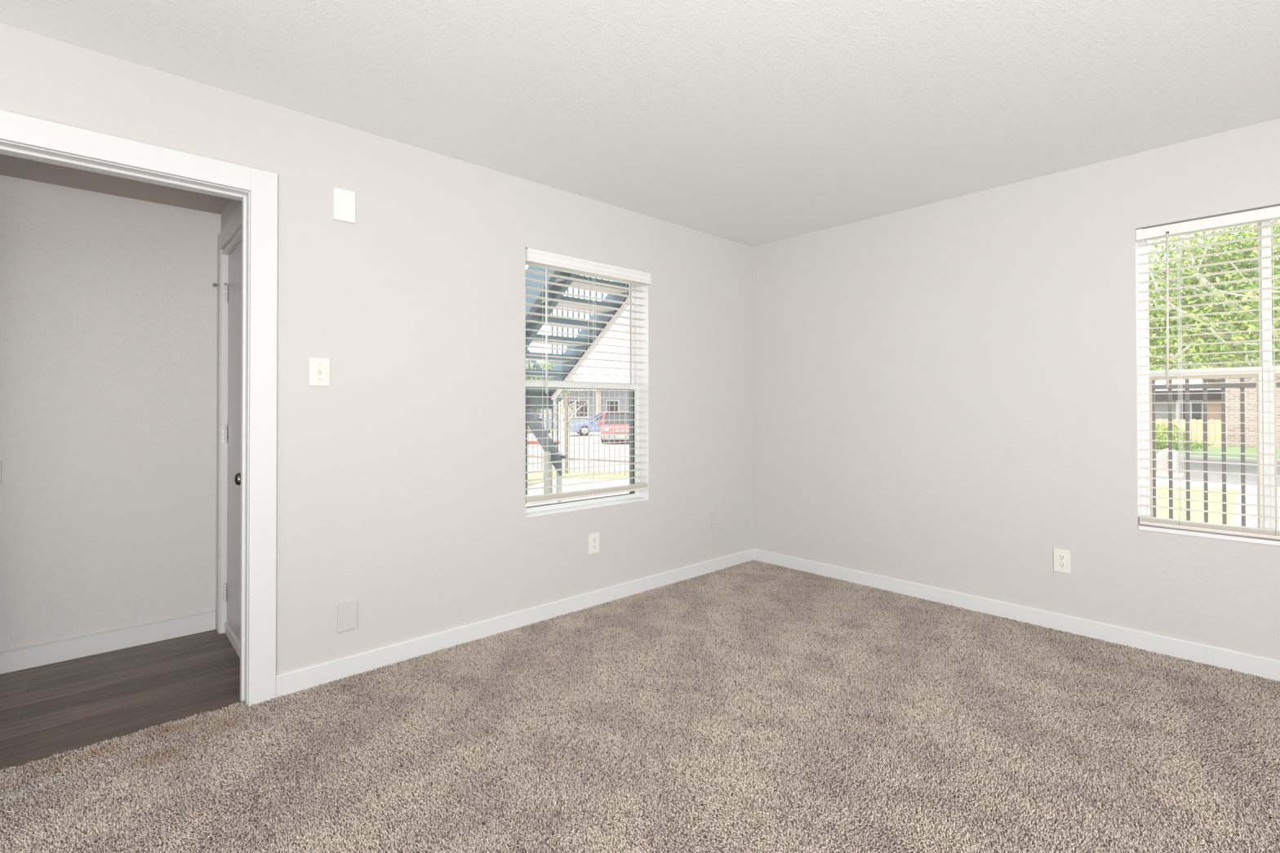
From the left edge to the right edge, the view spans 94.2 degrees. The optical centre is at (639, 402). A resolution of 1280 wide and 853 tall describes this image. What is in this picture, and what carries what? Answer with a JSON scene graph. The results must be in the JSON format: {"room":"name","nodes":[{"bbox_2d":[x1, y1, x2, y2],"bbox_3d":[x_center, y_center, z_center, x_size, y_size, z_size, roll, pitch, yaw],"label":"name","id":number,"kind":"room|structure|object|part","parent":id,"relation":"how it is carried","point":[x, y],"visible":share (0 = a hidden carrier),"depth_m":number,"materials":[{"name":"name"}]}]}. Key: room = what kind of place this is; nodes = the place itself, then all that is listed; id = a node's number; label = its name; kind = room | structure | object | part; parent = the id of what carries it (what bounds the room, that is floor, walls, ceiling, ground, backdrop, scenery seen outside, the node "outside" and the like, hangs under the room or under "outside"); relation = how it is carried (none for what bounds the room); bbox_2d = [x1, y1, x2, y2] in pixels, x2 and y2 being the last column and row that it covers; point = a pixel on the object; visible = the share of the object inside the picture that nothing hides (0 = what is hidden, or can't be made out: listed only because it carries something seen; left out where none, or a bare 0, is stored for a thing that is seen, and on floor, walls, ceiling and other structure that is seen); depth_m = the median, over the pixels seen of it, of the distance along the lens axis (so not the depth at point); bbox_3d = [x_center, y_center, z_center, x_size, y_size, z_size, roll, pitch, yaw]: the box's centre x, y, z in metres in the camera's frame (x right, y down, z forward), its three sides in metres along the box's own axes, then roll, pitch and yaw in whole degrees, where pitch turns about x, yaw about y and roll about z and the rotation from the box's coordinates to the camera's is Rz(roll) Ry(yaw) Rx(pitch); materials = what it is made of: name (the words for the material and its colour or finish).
{"room":"empty bedroom","nodes":[
{"label":"empty bedroom","id":0,"kind":"room"},
{"bbox_2d":[0,174,221,651],"bbox_3d":[-3.433,-0.002,2.277,3.228,2.460,0.140,0,-1,-43],"label":"wall","id":1,"kind":"structure","parent":0,"point":[108,302],"depth_m":2.92,"materials":[{"name":"paint"}]},
{"bbox_2d":[0,460,2,484],"bbox_3d":[-2.909,0.316,2.655,0.080,0.110,0.007,0,-1,-43],"label":"wall plate","id":2,"kind":"object","parent":1,"relation":"attached to","point":[1,461],"visible":1,"depth_m":2.68,"materials":[{"name":"paint"}]},
{"bbox_2d":[0,612,215,674],"bbox_3d":[-3.431,1.170,2.165,3.091,0.094,0.011,0,-1,-43],"label":"baseboard","id":3,"kind":"structure","parent":1,"relation":"attached to","point":[35,656],"depth_m":2.90,"materials":[{"name":"white paint"}]},
{"bbox_2d":[0,610,215,653],"bbox_3d":[-3.430,1.121,2.164,3.091,0.005,0.014,0,-1,-43],"label":"cap","id":4,"kind":"object","parent":3,"relation":"on","point":[55,642],"visible":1,"depth_m":2.90,"materials":[{"name":"white paint"}]},
{"bbox_2d":[0,153,231,214],"bbox_3d":[-3.063,-1.086,1.880,3.228,0.100,0.960,0,-1,-43],"label":"ceiling","id":5,"kind":"structure","parent":0,"point":[10,166],"depth_m":2.81,"materials":[{"name":"white paint"}]},
{"bbox_2d":[0,629,244,773],"bbox_3d":[-3.074,1.219,1.862,3.208,0.010,1.220,0,-1,-43],"label":"floor","id":6,"kind":"structure","parent":0,"point":[46,710],"depth_m":2.49,"materials":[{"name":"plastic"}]},
{"bbox_2d":[221,199,241,249],"bbox_3d":[-1.917,0.101,2.921,0.120,2.260,0.960,0,-1,-43],"label":"wall","id":7,"kind":"structure","parent":0,"point":[233,205],"depth_m":3.04,"materials":[{"name":"beige paint"}]},
{"bbox_2d":[212,203,241,657],"bbox_3d":[-1.956,0.157,2.893,0.114,2.128,0.947,0,-1,-43],"label":"door","id":8,"kind":"structure","parent":7,"relation":"in","point":[228,285],"depth_m":3.11,"materials":[{"name":"paint"}]},
{"bbox_3d":[-2.258,0.205,3.192,0.016,2.038,0.096,0,-1,-43],"label":"casing leg","id":9,"kind":"part","parent":8,"relation":"part of","materials":[{"name":"paint"}]},
{"bbox_3d":[-1.782,0.343,2.666,0.063,0.066,0.066,0,-1,-43],"label":"knob","id":10,"kind":"part","parent":8,"relation":"part of","materials":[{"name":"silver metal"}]},
{"bbox_2d":[0,22,753,675],"bbox_3d":[-1.470,0.003,2.586,6.540,2.470,0.140,0,-1,-43],"label":"wall","id":11,"kind":"structure","parent":0,"point":[401,479],"depth_m":2.89,"materials":[{"name":"beige paint"}]},
{"bbox_2d":[0,109,277,706],"bbox_3d":[-1.987,0.139,2.099,1.195,2.170,0.160,0,-1,-43],"label":"door frame","id":12,"kind":"structure","parent":11,"relation":"attached to","point":[23,136],"depth_m":2.40,"materials":[{"name":"white paint"}]},
{"bbox_3d":[-1.592,0.332,2.405,0.002,0.060,0.024,0,-1,-43],"label":"strike plate","id":13,"kind":"part","parent":12,"relation":"part of","materials":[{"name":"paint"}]},
{"bbox_3d":[-1.534,0.141,2.418,0.094,2.170,0.018,0,-1,-43],"label":"casing leg","id":14,"kind":"part","parent":12,"relation":"part of","materials":[{"name":"white paint"}]},
{"bbox_2d":[309,357,329,386],"bbox_3d":[-1.380,-0.131,2.564,0.079,0.121,0.015,0,-1,-43],"label":"light switch","id":15,"kind":"object","parent":11,"relation":"attached to","point":[319,368],"visible":1,"depth_m":2.56,"materials":[{"name":"beige plastic"}]},
{"bbox_2d":[333,186,355,223],"bbox_3d":[-1.311,-0.873,2.636,0.090,0.140,0.013,0,-1,-43],"label":"wall plate","id":16,"kind":"object","parent":11,"relation":"attached to","point":[344,201],"visible":1,"depth_m":2.63,"materials":[{"name":"white plastic"}]},
{"bbox_2d":[337,600,357,632],"bbox_3d":[-1.296,0.948,2.635,0.081,0.122,0.010,0,-1,-43],"label":"wall plate","id":17,"kind":"object","parent":11,"relation":"attached to","point":[347,612],"visible":1,"depth_m":2.63,"materials":[{"name":"paint"}]},
{"bbox_2d":[275,548,753,697],"bbox_3d":[-0.310,1.179,3.536,3.230,0.096,0.012,0,-1,-43],"label":"baseboard","id":18,"kind":"structure","parent":11,"relation":"attached to","point":[289,682],"depth_m":3.05,"materials":[{"name":"white paint"}]},
{"bbox_2d":[525,262,648,517],"bbox_3d":[-0.335,-0.106,3.630,0.929,1.489,0.135,0,-1,-43],"label":"window","id":19,"kind":"structure","parent":11,"relation":"in","point":[633,496],"depth_m":3.86,"materials":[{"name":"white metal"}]},
{"bbox_3d":[-0.373,-0.458,3.675,0.889,0.746,0.019,0,-1,-43],"label":"sash","id":20,"kind":"part","parent":19,"relation":"part of","materials":[{"name":"white metal"}]},
{"bbox_3d":[-0.358,0.245,3.653,0.889,0.735,0.020,0,-1,-43],"label":"sash","id":21,"kind":"part","parent":19,"relation":"part of","materials":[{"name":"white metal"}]},
{"bbox_3d":[-0.318,0.632,3.607,0.927,0.012,0.087,0,-1,-43],"label":"sill","id":22,"kind":"part","parent":19,"relation":"part of","materials":[{"name":"white paint"}]},
{"bbox_2d":[525,247,651,505],"bbox_3d":[-0.297,-0.141,3.596,0.927,1.414,0.084,0,-1,-43],"label":"window blind","id":23,"kind":"object","parent":19,"relation":"attached to","point":[548,259],"visible":0.98,"depth_m":3.54,"materials":[{"name":"white plastic"}]},
{"bbox_3d":[-0.535,-0.117,3.389,0.014,1.340,0.057,0,-1,-43],"label":"ladder cord","id":24,"kind":"part","parent":23,"relation":"part of","materials":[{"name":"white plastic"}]},
{"bbox_3d":[-0.305,0.546,3.594,0.909,0.041,0.052,0,-1,-43],"label":"rail","id":25,"kind":"part","parent":23,"relation":"part of","materials":[{"name":"white plastic"}]},
{"bbox_3d":[-0.292,-0.115,3.612,0.014,1.340,0.057,0,-1,-43],"label":"ladder cord","id":26,"kind":"part","parent":23,"relation":"part of","materials":[{"name":"white fabric"}]},
{"bbox_3d":[-0.266,-0.365,3.595,0.008,0.820,0.002,0,-1,-43],"label":"lift cord","id":27,"kind":"part","parent":23,"relation":"part of","materials":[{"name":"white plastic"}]},
{"bbox_3d":[-0.066,-0.114,3.820,0.014,1.340,0.057,0,-1,-43],"label":"ladder cord","id":28,"kind":"part","parent":23,"relation":"part of","materials":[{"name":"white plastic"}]},
{"bbox_2d":[588,532,599,554],"bbox_3d":[-0.276,0.847,3.574,0.079,0.121,0.008,0,-1,-43],"label":"wall outlet","id":29,"kind":"object","parent":11,"relation":"attached to","point":[593,538],"visible":1,"depth_m":3.57,"materials":[{"name":"beige plastic"}]},
{"bbox_2d":[0,0,1279,247],"bbox_3d":[0.317,-1.311,0.545,6.680,0.120,7.780,0,-1,-43],"label":"ceiling","id":30,"kind":"structure","parent":0,"point":[752,123],"depth_m":2.29,"materials":[{"name":"white paint"}]},
{"bbox_2d":[752,118,1279,660],"bbox_3d":[3.099,-0.005,2.341,0.140,2.470,6.400,0,-1,-43],"label":"wall","id":31,"kind":"structure","parent":0,"point":[945,393],"depth_m":3.39,"materials":[{"name":"beige paint"}]},
{"bbox_2d":[753,548,1279,681],"bbox_3d":[3.045,1.164,2.280,0.012,0.096,6.400,0,-1,-43],"label":"baseboard","id":32,"kind":"structure","parent":31,"relation":"attached to","point":[1266,668],"depth_m":3.18,"materials":[{"name":"white paint"}]},
{"bbox_2d":[1053,548,1071,573],"bbox_3d":[2.243,0.842,3.159,0.008,0.121,0.075,0,-1,-43],"label":"wall outlet","id":33,"kind":"object","parent":31,"relation":"attached to","point":[1061,557],"visible":1,"depth_m":3.16,"materials":[{"name":"beige plastic"}]},
{"bbox_2d":[1057,554,1065,559],"bbox_3d":[2.240,0.823,3.158,0.002,0.027,0.034,0,-1,-43],"label":"receptacle","id":34,"kind":"object","parent":33,"relation":"attached to","point":[1060,557],"depth_m":3.16,"materials":[{"name":"beige plastic"}]},
{"bbox_2d":[1057,561,1066,567],"bbox_3d":[2.240,0.862,3.157,0.002,0.027,0.034,0,-1,-43],"label":"receptacle","id":35,"kind":"object","parent":33,"relation":"attached to","point":[1060,564],"depth_m":3.16,"materials":[{"name":"beige plastic"}]},
{"bbox_2d":[1137,219,1279,546],"bbox_3d":[2.819,-0.120,2.641,0.146,1.491,0.930,0,-1,-43],"label":"window","id":36,"kind":"structure","parent":31,"relation":"in","point":[1262,522],"depth_m":2.71,"materials":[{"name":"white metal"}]},
{"bbox_3d":[2.701,-0.485,2.862,0.019,0.713,0.406,0,-1,-43],"label":"sash","id":37,"kind":"part","parent":36,"relation":"part of","materials":[{"name":"white metal"}]},
{"bbox_3d":[2.686,0.218,2.842,0.021,0.759,0.406,0,-1,-43],"label":"sash","id":38,"kind":"part","parent":36,"relation":"part of","materials":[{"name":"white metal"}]},
{"bbox_2d":[1135,205,1279,539],"bbox_3d":[2.787,-0.131,2.612,0.070,1.456,0.928,0,-1,-43],"label":"window blind","id":39,"kind":"object","parent":36,"relation":"attached to","point":[1268,214],"visible":1,"depth_m":2.76,"materials":[{"name":"white plastic"}]},
{"bbox_3d":[2.581,-0.111,2.846,0.057,1.392,0.002,0,-1,-43],"label":"ladder cord","id":40,"kind":"part","parent":39,"relation":"part of","materials":[{"name":"white fabric"}]},
{"bbox_3d":[2.567,-0.130,2.813,0.002,1.351,0.020,0,-1,-43],"label":"lift cord","id":41,"kind":"part","parent":39,"relation":"part of","materials":[{"name":"white fabric"}]},
{"bbox_3d":[2.792,0.578,2.610,0.052,0.036,0.918,0,-1,-43],"label":"rail","id":42,"kind":"part","parent":39,"relation":"part of","materials":[{"name":"white plastic"}]},
{"bbox_3d":[2.792,-0.113,2.616,0.057,1.392,0.002,0,-1,-43],"label":"ladder cord","id":43,"kind":"part","parent":39,"relation":"part of","materials":[{"name":"white fabric"}]},
{"bbox_3d":[2.802,0.615,2.619,0.098,0.020,0.928,0,-1,-43],"label":"sill","id":44,"kind":"part","parent":36,"relation":"part of","materials":[{"name":"white paint"}]},
{"bbox_3d":[3.008,-0.488,2.529,0.019,0.713,0.460,0,-1,-43],"label":"sash","id":45,"kind":"part","parent":36,"relation":"part of","materials":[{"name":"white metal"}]},
{"bbox_3d":[2.993,0.215,2.508,0.021,0.759,0.460,0,-1,-43],"label":"sash","id":46,"kind":"part","parent":36,"relation":"part of","materials":[{"name":"white metal"}]},
{"bbox_3d":[0.696,1.276,0.218,6.540,0.140,6.540,0,-1,-43],"label":"floor","id":47,"kind":"structure","parent":0,"visible":0},
{"bbox_2d":[0,560,1279,852],"bbox_3d":[0.676,1.190,0.137,6.400,0.016,6.446,0,-1,-43],"label":"carpet","id":48,"kind":"object","parent":47,"relation":"on","point":[753,706],"visible":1,"depth_m":2.07,"materials":[{"name":"beige carpet"}]},
{"label":"outside","id":49,"kind":"structure","parent":0,"visible":0},
{"bbox_2d":[525,430,1279,529],"bbox_3d":[6.082,1.877,43.341,120.000,0.370,130.000,0,-1,-43],"label":"ground","id":50,"kind":"structure","parent":49,"point":[1251,522],"depth_m":13.05,"materials":[{"name":"concrete"}]},
{"bbox_2d":[525,349,578,433],"bbox_3d":[-6.960,-0.880,39.427,5.792,5.954,6.857,0,0,6],"label":"tree","id":51,"kind":"object","parent":50,"relation":"on","point":[548,366],"visible":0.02,"depth_m":38.80,"materials":[{"name":"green plant"}]},
{"bbox_2d":[538,393,587,444],"bbox_3d":[-3.355,0.660,26.159,2.173,2.587,2.820,0,-1,-43],"label":"tree","id":52,"kind":"object","parent":50,"relation":"on","point":[562,406],"visible":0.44,"depth_m":26.29,"materials":[{"name":"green plant"}]},
{"bbox_2d":[525,265,628,501],"bbox_3d":[-1.289,-0.554,6.911,2.450,3.895,5.940,0,-1,-43],"label":"staircase","id":53,"kind":"structure","parent":50,"relation":"on","point":[565,369],"depth_m":6.09,"materials":[{"name":"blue metal"}]},
{"bbox_3d":[-1.770,0.737,9.104,0.070,1.350,0.070,0,-1,-43],"label":"post","id":54,"kind":"part","parent":53,"relation":"part of","materials":[{"name":"metal"}]},
{"bbox_3d":[-1.469,-0.455,8.815,0.045,0.889,1.023,0,-1,-43],"label":"handrail","id":55,"kind":"part","parent":53,"relation":"part of","materials":[{"name":"metal"}]},
{"bbox_3d":[-1.328,1.056,8.502,0.075,0.700,0.075,0,-1,-43],"label":"post","id":56,"kind":"part","parent":53,"relation":"part of","materials":[{"name":"grey wood"}]},
{"bbox_3d":[-1.152,1.056,8.474,0.062,0.700,0.062,0,-1,-43],"label":"post","id":57,"kind":"part","parent":53,"relation":"part of","materials":[{"name":"grey wood"}]},
{"bbox_2d":[527,471,629,486],"bbox_3d":[-0.026,1.425,11.139,11.669,0.018,3.843,0,-1,-27],"label":"lawn","id":58,"kind":"structure","parent":50,"relation":"on","point":[534,475],"depth_m":11.43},
{"bbox_2d":[527,440,559,492],"bbox_3d":[-1.847,1.012,9.350,1.159,0.815,0.060,0,0,-4],"label":"guard rail","id":59,"kind":"object","parent":58,"relation":"on","point":[529,442],"visible":0.09,"depth_m":9.36,"materials":[{"name":"brown metal"}]},
{"bbox_3d":[-1.847,0.634,9.353,1.159,0.059,0.059,0,0,-4],"label":"rail","id":60,"kind":"part","parent":59,"relation":"part of","materials":[{"name":"metal"}]},
{"bbox_3d":[-1.407,1.031,9.377,0.040,0.775,0.040,0,-1,-43],"label":"post","id":61,"kind":"part","parent":59,"relation":"part of","materials":[{"name":"white metal"}]},
{"bbox_2d":[527,388,629,475],"bbox_3d":[-1.103,0.544,11.739,6.052,1.818,0.052,0,-1,30],"label":"iron fence","id":62,"kind":"object","parent":50,"relation":"on","point":[566,399],"visible":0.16,"depth_m":11.80,"materials":[{"name":"metal"}]},
{"bbox_3d":[-1.476,0.635,11.952,0.052,1.640,0.052,0,-1,30],"label":"post","id":63,"kind":"part","parent":62,"relation":"part of","materials":[{"name":"brown metal"}]},
{"bbox_3d":[-1.103,1.127,11.734,6.000,0.035,0.030,0,-1,30],"label":"rail","id":64,"kind":"part","parent":62,"relation":"part of","materials":[{"name":"brown metal"}]},
{"bbox_2d":[529,367,629,429],"bbox_3d":[-2.530,-0.385,48.399,17.200,5.000,7.200,0,0,0],"label":"apartment building","id":65,"kind":"structure","parent":50,"relation":"on","point":[587,378],"depth_m":46.39,"materials":[{"name":"blue-grey painted siding"},{"name":"pale shingle"},{"name":"dark glass"}]},
{"bbox_3d":[-8.128,0.505,46.311,0.840,1.200,0.040,0,0,0],"label":"pane","id":66,"kind":"part","parent":65,"relation":"part of","materials":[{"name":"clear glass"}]},
{"bbox_3d":[-5.528,0.502,46.311,0.840,1.200,0.040,0,0,0],"label":"pane","id":67,"kind":"part","parent":65,"relation":"part of","materials":[{"name":"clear glass"}]},
{"bbox_3d":[-4.528,0.500,46.312,0.840,1.200,0.040,0,0,0],"label":"pane","id":68,"kind":"part","parent":65,"relation":"part of","materials":[{"name":"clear glass"}]},
{"bbox_3d":[-2.128,0.497,46.312,0.840,1.200,0.040,0,0,0],"label":"pane","id":69,"kind":"part","parent":65,"relation":"part of","materials":[{"name":"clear glass"}]},
{"bbox_2d":[568,411,603,435],"bbox_3d":[-2.083,1.293,36.262,4.530,1.436,2.080,0,0,-13],"label":"car","id":70,"kind":"object","parent":50,"relation":"on","point":[596,417],"visible":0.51,"depth_m":35.16,"materials":[{"name":"blue paint"}]},
{"bbox_2d":[597,411,629,444],"bbox_3d":[-1.029,1.205,29.349,2.120,1.496,4.530,0,0,-5],"label":"car","id":71,"kind":"object","parent":50,"relation":"on","point":[606,415],"visible":0.42,"depth_m":27.91,"materials":[{"name":"red paint"}]},
{"bbox_2d":[613,429,629,432],"bbox_3d":[-0.856,1.309,27.177,0.760,0.140,0.065,0,0,-5],"label":"grille","id":72,"kind":"object","parent":71,"relation":"attached to","point":[615,430],"depth_m":27.15,"materials":[{"name":"grey plastic"}]},
{"bbox_2d":[1155,388,1221,439],"bbox_3d":[21.747,0.745,26.577,6.400,2.460,6.700,0,-1,-43],"label":"house","id":73,"kind":"structure","parent":50,"relation":"on","point":[1193,397],"depth_m":22.81,"materials":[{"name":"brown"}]},
{"bbox_3d":[21.088,0.391,23.023,0.040,0.810,0.290,0,-1,-43],"label":"pane","id":74,"kind":"part","parent":73,"relation":"part of","materials":[{"name":"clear glass"}]},
{"bbox_3d":[21.322,0.389,22.769,0.040,0.810,0.260,0,-1,-43],"label":"pane","id":75,"kind":"part","parent":73,"relation":"part of","materials":[{"name":"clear glass"}]},
{"bbox_2d":[1155,484,1239,524],"bbox_3d":[4.604,1.391,7.835,9.400,0.020,4.720,0,-1,-43],"label":"lawn","id":76,"kind":"structure","parent":50,"relation":"on","point":[1195,516],"depth_m":8.06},
{"bbox_2d":[1151,366,1279,526],"bbox_3d":[4.527,0.542,4.597,0.050,1.650,2.170,0,-1,-43],"label":"iron fence","id":77,"kind":"object","parent":76,"relation":"on","point":[1223,386],"visible":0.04,"depth_m":4.68,"materials":[{"name":"metal"}]},
{"bbox_3d":[4.526,-0.128,4.602,0.032,0.036,2.100,0,-1,-43],"label":"rail","id":78,"kind":"part","parent":77,"relation":"part of","materials":[{"name":"metal"}]},
{"bbox_2d":[1149,251,1277,383],"bbox_3d":[27.004,-2.975,29.021,8.986,9.626,12.506,0,0,-13],"label":"tree","id":79,"kind":"object","parent":50,"relation":"on","point":[1208,380],"visible":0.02,"depth_m":28.83,"materials":[{"name":"plant"}]},
{"bbox_2d":[1148,219,1279,406],"bbox_3d":[14.003,-2.593,12.170,11.809,8.099,9.392,0,0,7],"label":"tree","id":80,"kind":"object","parent":50,"relation":"on","point":[1251,315],"visible":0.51,"depth_m":12.50,"materials":[{"name":"green plant"}]},
{"bbox_2d":[1155,444,1279,458],"bbox_3d":[25.381,1.361,8.527,7.650,0.038,32.600,0,-1,-43],"label":"verge","id":81,"kind":"structure","parent":50,"relation":"on","point":[1213,449],"depth_m":17.13,"materials":[{"name":"green plant"}]},
{"bbox_2d":[1155,422,1185,446],"bbox_3d":[16.831,1.043,19.205,1.290,0.844,1.326,0,-1,-29],"label":"shrub","id":82,"kind":"object","parent":81,"relation":"on","point":[1159,427],"visible":0.27,"depth_m":18.87,"materials":[{"name":"green plant"}]},
{"bbox_2d":[1155,436,1213,450],"bbox_3d":[16.003,1.242,18.043,1.206,0.422,2.069,0,-1,-43],"label":"shrub","id":83,"kind":"object","parent":81,"relation":"on","point":[1196,445],"visible":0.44,"depth_m":17.68,"materials":[{"name":"green plant"}]},
{"bbox_2d":[1155,418,1222,447],"bbox_3d":[17.605,1.006,20.381,0.160,0.905,3.387,0,-1,-43],"label":"fence","id":84,"kind":"object","parent":81,"relation":"on","point":[1211,427],"visible":0.2,"depth_m":19.45,"materials":[{"name":"brown wood"}]},
{"bbox_2d":[1155,458,1279,485],"bbox_3d":[20.242,1.342,3.811,5.800,0.012,32.600,0,-1,-43],"label":"road","id":85,"kind":"structure","parent":50,"relation":"on","point":[1197,476],"depth_m":12.05,"materials":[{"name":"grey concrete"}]},
{"bbox_2d":[1155,448,1184,477],"bbox_3d":[10.239,1.156,11.531,0.540,0.541,0.420,0,-1,-43],"label":"utility box","id":86,"kind":"object","parent":85,"relation":"on","point":[1161,455],"visible":0.53,"depth_m":11.41,"materials":[{"name":"metal"}]},
{"bbox_3d":[10.139,1.125,11.324,0.032,0.320,0.100,0,-1,-43],"label":"access panel","id":87,"kind":"part","parent":86,"relation":"part of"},
{"bbox_2d":[1155,453,1279,463],"bbox_3d":[22.471,1.313,5.857,0.250,0.098,32.600,0,-1,-43],"label":"curb","id":88,"kind":"object","parent":50,"relation":"on","point":[1192,457],"depth_m":14.61,"materials":[{"name":"concrete"}]},
{"bbox_2d":[1225,358,1279,448],"bbox_3d":[24.933,-0.979,17.572,6.900,4.850,11.300,0,-1,-43],"label":"brick building","id":89,"kind":"structure","parent":50,"relation":"on","point":[1249,397],"depth_m":19.14,"materials":[{"name":"brick"}]},
{"bbox_3d":[19.140,-0.206,19.456,0.120,3.350,0.060,0,-1,-43],"label":"corner trim","id":90,"kind":"part","parent":89,"relation":"part of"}
]}

